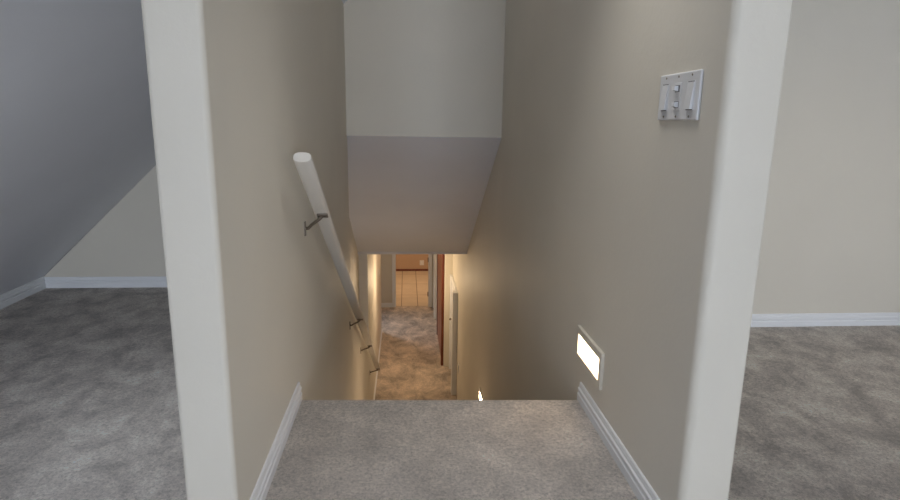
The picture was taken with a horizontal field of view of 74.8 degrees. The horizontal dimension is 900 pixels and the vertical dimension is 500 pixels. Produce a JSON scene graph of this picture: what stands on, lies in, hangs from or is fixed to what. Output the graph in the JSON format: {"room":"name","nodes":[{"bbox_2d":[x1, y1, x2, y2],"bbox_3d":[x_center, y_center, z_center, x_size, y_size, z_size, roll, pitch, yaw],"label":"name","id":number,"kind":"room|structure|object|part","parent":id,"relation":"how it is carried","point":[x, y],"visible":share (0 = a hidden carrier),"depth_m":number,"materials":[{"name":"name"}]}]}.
{"room":"staircase landing","nodes":[
{"label":"staircase landing","id":0,"kind":"room"},
{"bbox_2d":[45,165,165,276],"bbox_3d":[-1.790,-0.608,3.766,1.930,1.840,0.102,0,12,-4],"label":"wall","id":1,"kind":"structure","parent":0,"point":[127,241],"depth_m":3.81,"materials":[{"name":"beige paint"}]},
{"bbox_2d":[44,276,166,287],"bbox_3d":[-1.742,0.210,3.891,1.795,0.072,0.013,0,12,-4],"label":"baseboard","id":2,"kind":"structure","parent":1,"relation":"attached to","point":[136,281],"depth_m":3.85,"materials":[{"name":"white wood"}]},
{"bbox_2d":[0,0,346,294],"bbox_3d":[-1.116,-0.060,-0.815,2.594,2.484,10.600,0,12,-4],"label":"ceiling","id":3,"kind":"structure","parent":0,"point":[76,129],"depth_m":2.29,"materials":[{"name":"paint"}]},
{"bbox_2d":[141,0,381,499],"bbox_3d":[-0.985,-0.031,5.906,0.230,5.200,8.940,0,12,-4],"label":"wall","id":4,"kind":"structure","parent":0,"point":[259,307],"depth_m":1.61,"materials":[{"name":"beige paint"}]},
{"bbox_2d":[250,382,301,499],"bbox_3d":[-0.568,0.650,1.949,0.014,0.077,0.830,0,12,-4],"label":"baseboard","id":5,"kind":"structure","parent":4,"relation":"attached to","point":[261,489],"depth_m":1.92,"materials":[{"name":"white wood"}]},
{"bbox_2d":[293,152,380,372],"bbox_3d":[-0.737,0.596,4.710,0.133,2.981,4.953,0,12,-4],"label":"handrail","id":6,"kind":"object","parent":4,"relation":"attached to","point":[303,161],"visible":1,"depth_m":2.64,"materials":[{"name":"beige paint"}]},
{"bbox_2d":[358,254,369,387],"bbox_3d":[-1.034,1.140,7.107,0.108,2.275,0.022,0,12,-4],"label":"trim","id":7,"kind":"structure","parent":4,"relation":"attached to","point":[363,261],"depth_m":6.94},
{"bbox_2d":[373,329,381,399],"bbox_3d":[-1.117,1.842,9.076,0.014,0.077,3.530,0,12,-4],"label":"baseboard","id":8,"kind":"structure","parent":4,"relation":"attached to","point":[381,329],"depth_m":8.95,"materials":[{"name":"white wood"}]},
{"bbox_2d":[381,254,432,306],"bbox_3d":[-2.193,0.027,11.969,4.600,2.450,0.120,0,12,-4],"label":"wall","id":9,"kind":"structure","parent":0,"point":[386,259],"depth_m":12.10,"materials":[{"name":"beige paint"}]},
{"bbox_2d":[381,303,391,306],"bbox_3d":[-2.847,1.146,12.096,3.310,0.092,0.017,0,12,-4],"label":"baseboard","id":10,"kind":"structure","parent":9,"relation":"attached to","point":[382,304],"depth_m":12.20,"materials":[{"name":"white wood"}]},
{"bbox_2d":[392,254,431,306],"bbox_3d":[-0.778,0.149,12.090,0.820,2.100,0.142,0,12,-4],"label":"door frame","id":11,"kind":"structure","parent":9,"relation":"in","point":[429,293],"depth_m":12.13,"materials":[{"name":"white wood"}]},
{"bbox_3d":[-1.148,0.163,12.003,0.068,2.100,0.021,0,12,-4],"label":"casing","id":12,"kind":"part","parent":11,"relation":"part of","materials":[{"name":"white wood"}]},
{"bbox_3d":[-0.399,0.161,12.064,0.068,2.100,0.031,0,12,-4],"label":"casing","id":13,"kind":"part","parent":11,"relation":"part of","materials":[{"name":"white wood"}]},
{"bbox_2d":[396,254,427,268],"bbox_3d":[-1.064,-0.617,14.976,1.900,2.450,0.110,0,12,-4],"label":"wall","id":14,"kind":"structure","parent":0,"point":[403,261],"depth_m":15.13,"materials":[{"name":"paint"}]},
{"bbox_2d":[396,269,427,270],"bbox_3d":[-1.076,0.513,15.163,1.700,0.054,0.010,0,12,-4],"label":"baseboard","id":15,"kind":"structure","parent":14,"relation":"attached to","point":[396,269],"depth_m":15.17,"materials":[{"name":"brown wood"}]},
{"bbox_2d":[358,252,466,253],"bbox_3d":[-2.148,-0.934,10.671,4.700,0.214,8.200,0,12,-4],"label":"ceiling","id":16,"kind":"structure","parent":0,"point":[358,252],"depth_m":6.80,"materials":[{"name":"paint"}]},
{"bbox_2d":[375,271,456,399],"bbox_3d":[-2.118,1.483,11.002,4.600,0.084,8.500,0,12,-4],"label":"floor","id":17,"kind":"structure","parent":0,"point":[411,368],"depth_m":9.97,"materials":[{"name":"carpet"}]},
{"bbox_2d":[347,136,500,251],"bbox_3d":[-0.391,-0.518,5.555,1.365,1.646,2.300,0,12,-4],"label":"ceiling","id":18,"kind":"structure","parent":0,"point":[407,194],"depth_m":5.19,"materials":[{"name":"paint"}]},
{"bbox_2d":[344,0,505,137],"bbox_3d":[-0.263,-1.535,4.216,1.305,1.418,0.110,0,12,-4],"label":"wall","id":19,"kind":"structure","parent":0,"point":[414,68],"depth_m":4.22,"materials":[{"name":"beige paint"}]},
{"bbox_2d":[436,254,452,366],"bbox_3d":[-0.058,0.361,10.590,0.283,2.450,3.120,0,12,-4],"label":"wall","id":20,"kind":"structure","parent":0,"point":[448,257],"depth_m":9.10,"materials":[{"name":"beige paint"}]},
{"bbox_2d":[433,254,436,318],"bbox_3d":[-0.308,0.261,11.704,0.049,2.060,0.769,0,12,-4],"label":"door","id":21,"kind":"structure","parent":20,"relation":"in","point":[434,255],"depth_m":11.43,"materials":[{"name":"white wood"}]},
{"bbox_3d":[-0.329,0.186,12.045,0.039,2.060,0.069,0,12,-4],"label":"casing","id":22,"kind":"part","parent":21,"relation":"part of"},
{"bbox_2d":[437,254,444,365],"bbox_3d":[-0.164,0.674,9.835,0.039,2.060,1.450,0,12,-4],"label":"door","id":23,"kind":"structure","parent":20,"relation":"in","point":[440,257],"depth_m":9.66,"materials":[{"name":"red wood"}]},
{"bbox_3d":[-0.211,0.526,10.507,0.034,2.060,0.070,0,12,-4],"label":"casing","id":24,"kind":"part","parent":23,"relation":"part of","materials":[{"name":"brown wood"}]},
{"bbox_3d":[-0.157,0.697,9.845,0.024,1.990,1.300,0,12,-4],"label":"panel","id":25,"kind":"part","parent":23,"relation":"part of","materials":[{"name":"red wood"}]},
{"bbox_3d":[-0.114,0.821,9.167,0.039,2.060,0.080,0,12,-4],"label":"casing","id":26,"kind":"part","parent":23,"relation":"part of","materials":[{"name":"brown wood"}]},
{"bbox_2d":[0,287,899,499],"bbox_3d":[1.101,1.321,-0.679,6.810,0.063,9.850,0,12,-4],"label":"floor","id":27,"kind":"structure","parent":0,"point":[89,410],"depth_m":2.15,"materials":[{"name":"grey carpet"}]},
{"bbox_2d":[453,0,792,499],"bbox_3d":[0.404,0.147,5.185,0.163,5.200,7.382,0,12,-4],"label":"wall","id":28,"kind":"structure","parent":0,"point":[619,222],"depth_m":1.83,"materials":[{"name":"beige paint"}]},
{"bbox_2d":[449,274,457,394],"bbox_3d":[0.029,1.215,8.667,0.071,1.510,0.995,0,12,-4],"label":"door","id":29,"kind":"structure","parent":28,"relation":"in","point":[453,310],"depth_m":8.26,"materials":[{"name":"white wood"}]},
{"bbox_3d":[0.012,1.118,9.106,0.039,1.510,0.095,0,12,-4],"label":"casing","id":30,"kind":"part","parent":29,"relation":"part of","materials":[{"name":"white wood"}]},
{"bbox_3d":[0.061,0.510,8.521,0.025,0.070,0.790,0,12,-4],"label":"casing","id":31,"kind":"part","parent":29,"relation":"part of","materials":[{"name":"white wood"}]},
{"bbox_3d":[0.061,1.310,8.236,0.071,1.510,0.110,0,12,-4],"label":"casing","id":32,"kind":"part","parent":29,"relation":"part of","materials":[{"name":"white wood"}]},
{"bbox_2d":[479,387,483,399],"bbox_3d":[0.295,1.409,5.490,0.012,0.136,0.329,0,12,-4],"label":"step light","id":33,"kind":"object","parent":28,"relation":"attached to","point":[480,391],"visible":0.48,"depth_m":5.56,"materials":[{"name":"white glass"}]},
{"bbox_2d":[575,325,604,389],"bbox_3d":[0.534,0.406,2.262,0.012,0.140,0.306,0,12,-4],"label":"step light","id":34,"kind":"object","parent":28,"relation":"attached to","point":[589,355],"visible":1,"depth_m":2.24,"materials":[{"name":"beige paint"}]},
{"bbox_2d":[577,382,659,499],"bbox_3d":[0.554,0.660,1.981,0.014,0.077,0.835,0,12,-4],"label":"baseboard","id":35,"kind":"structure","parent":28,"relation":"attached to","point":[632,473],"depth_m":1.95,"materials":[{"name":"white wood"}]},
{"bbox_2d":[658,69,703,119],"bbox_3d":[0.586,-0.387,1.484,0.020,0.114,0.233,0,12,-4],"label":"switch plate","id":36,"kind":"object","parent":28,"relation":"attached to","point":[680,93],"visible":1,"depth_m":1.47,"materials":[{"name":"white plastic"}]},
{"bbox_2d":[658,84,669,110],"bbox_3d":[0.576,-0.410,1.588,0.010,0.069,0.040,0,12,-4],"label":"rocker switch","id":37,"kind":"object","parent":36,"relation":"attached to","point":[664,100],"depth_m":1.58,"materials":[{"name":"grey plastic"}]},
{"bbox_2d":[671,82,681,110],"bbox_3d":[0.580,-0.395,1.517,0.012,0.069,0.040,0,12,-4],"label":"switch","id":38,"kind":"object","parent":36,"relation":"attached to","point":[676,96],"depth_m":1.51,"materials":[{"name":"grey plastic"}]},
{"bbox_2d":[683,80,695,109],"bbox_3d":[0.587,-0.379,1.446,0.010,0.069,0.040,0,12,-4],"label":"rocker switch","id":39,"kind":"object","parent":36,"relation":"attached to","point":[689,103],"depth_m":1.44,"materials":[{"name":"grey plastic"}]},
{"bbox_2d":[752,0,899,313],"bbox_3d":[2.477,-0.753,3.148,3.690,2.510,0.105,0,12,-4],"label":"wall","id":40,"kind":"structure","parent":0,"point":[830,243],"depth_m":3.13,"materials":[{"name":"beige paint"}]},
{"bbox_2d":[751,312,899,326],"bbox_3d":[2.419,0.392,3.336,3.582,0.073,0.013,0,12,-4],"label":"baseboard","id":41,"kind":"structure","parent":40,"relation":"attached to","point":[889,318],"depth_m":3.31,"materials":[{"name":"white wood"}]},
{"bbox_3d":[-2.344,1.287,-0.928,0.123,0.138,9.980,0,12,-4],"label":"wall","id":42,"kind":"structure","parent":0,"visible":0},
{"bbox_2d":[0,276,45,308],"bbox_3d":[-2.273,1.264,-0.955,0.014,0.077,9.828,0,12,-4],"label":"baseboard","id":43,"kind":"structure","parent":42,"relation":"attached to","point":[17,294],"depth_m":3.59,"materials":[{"name":"white wood"}]}
]}

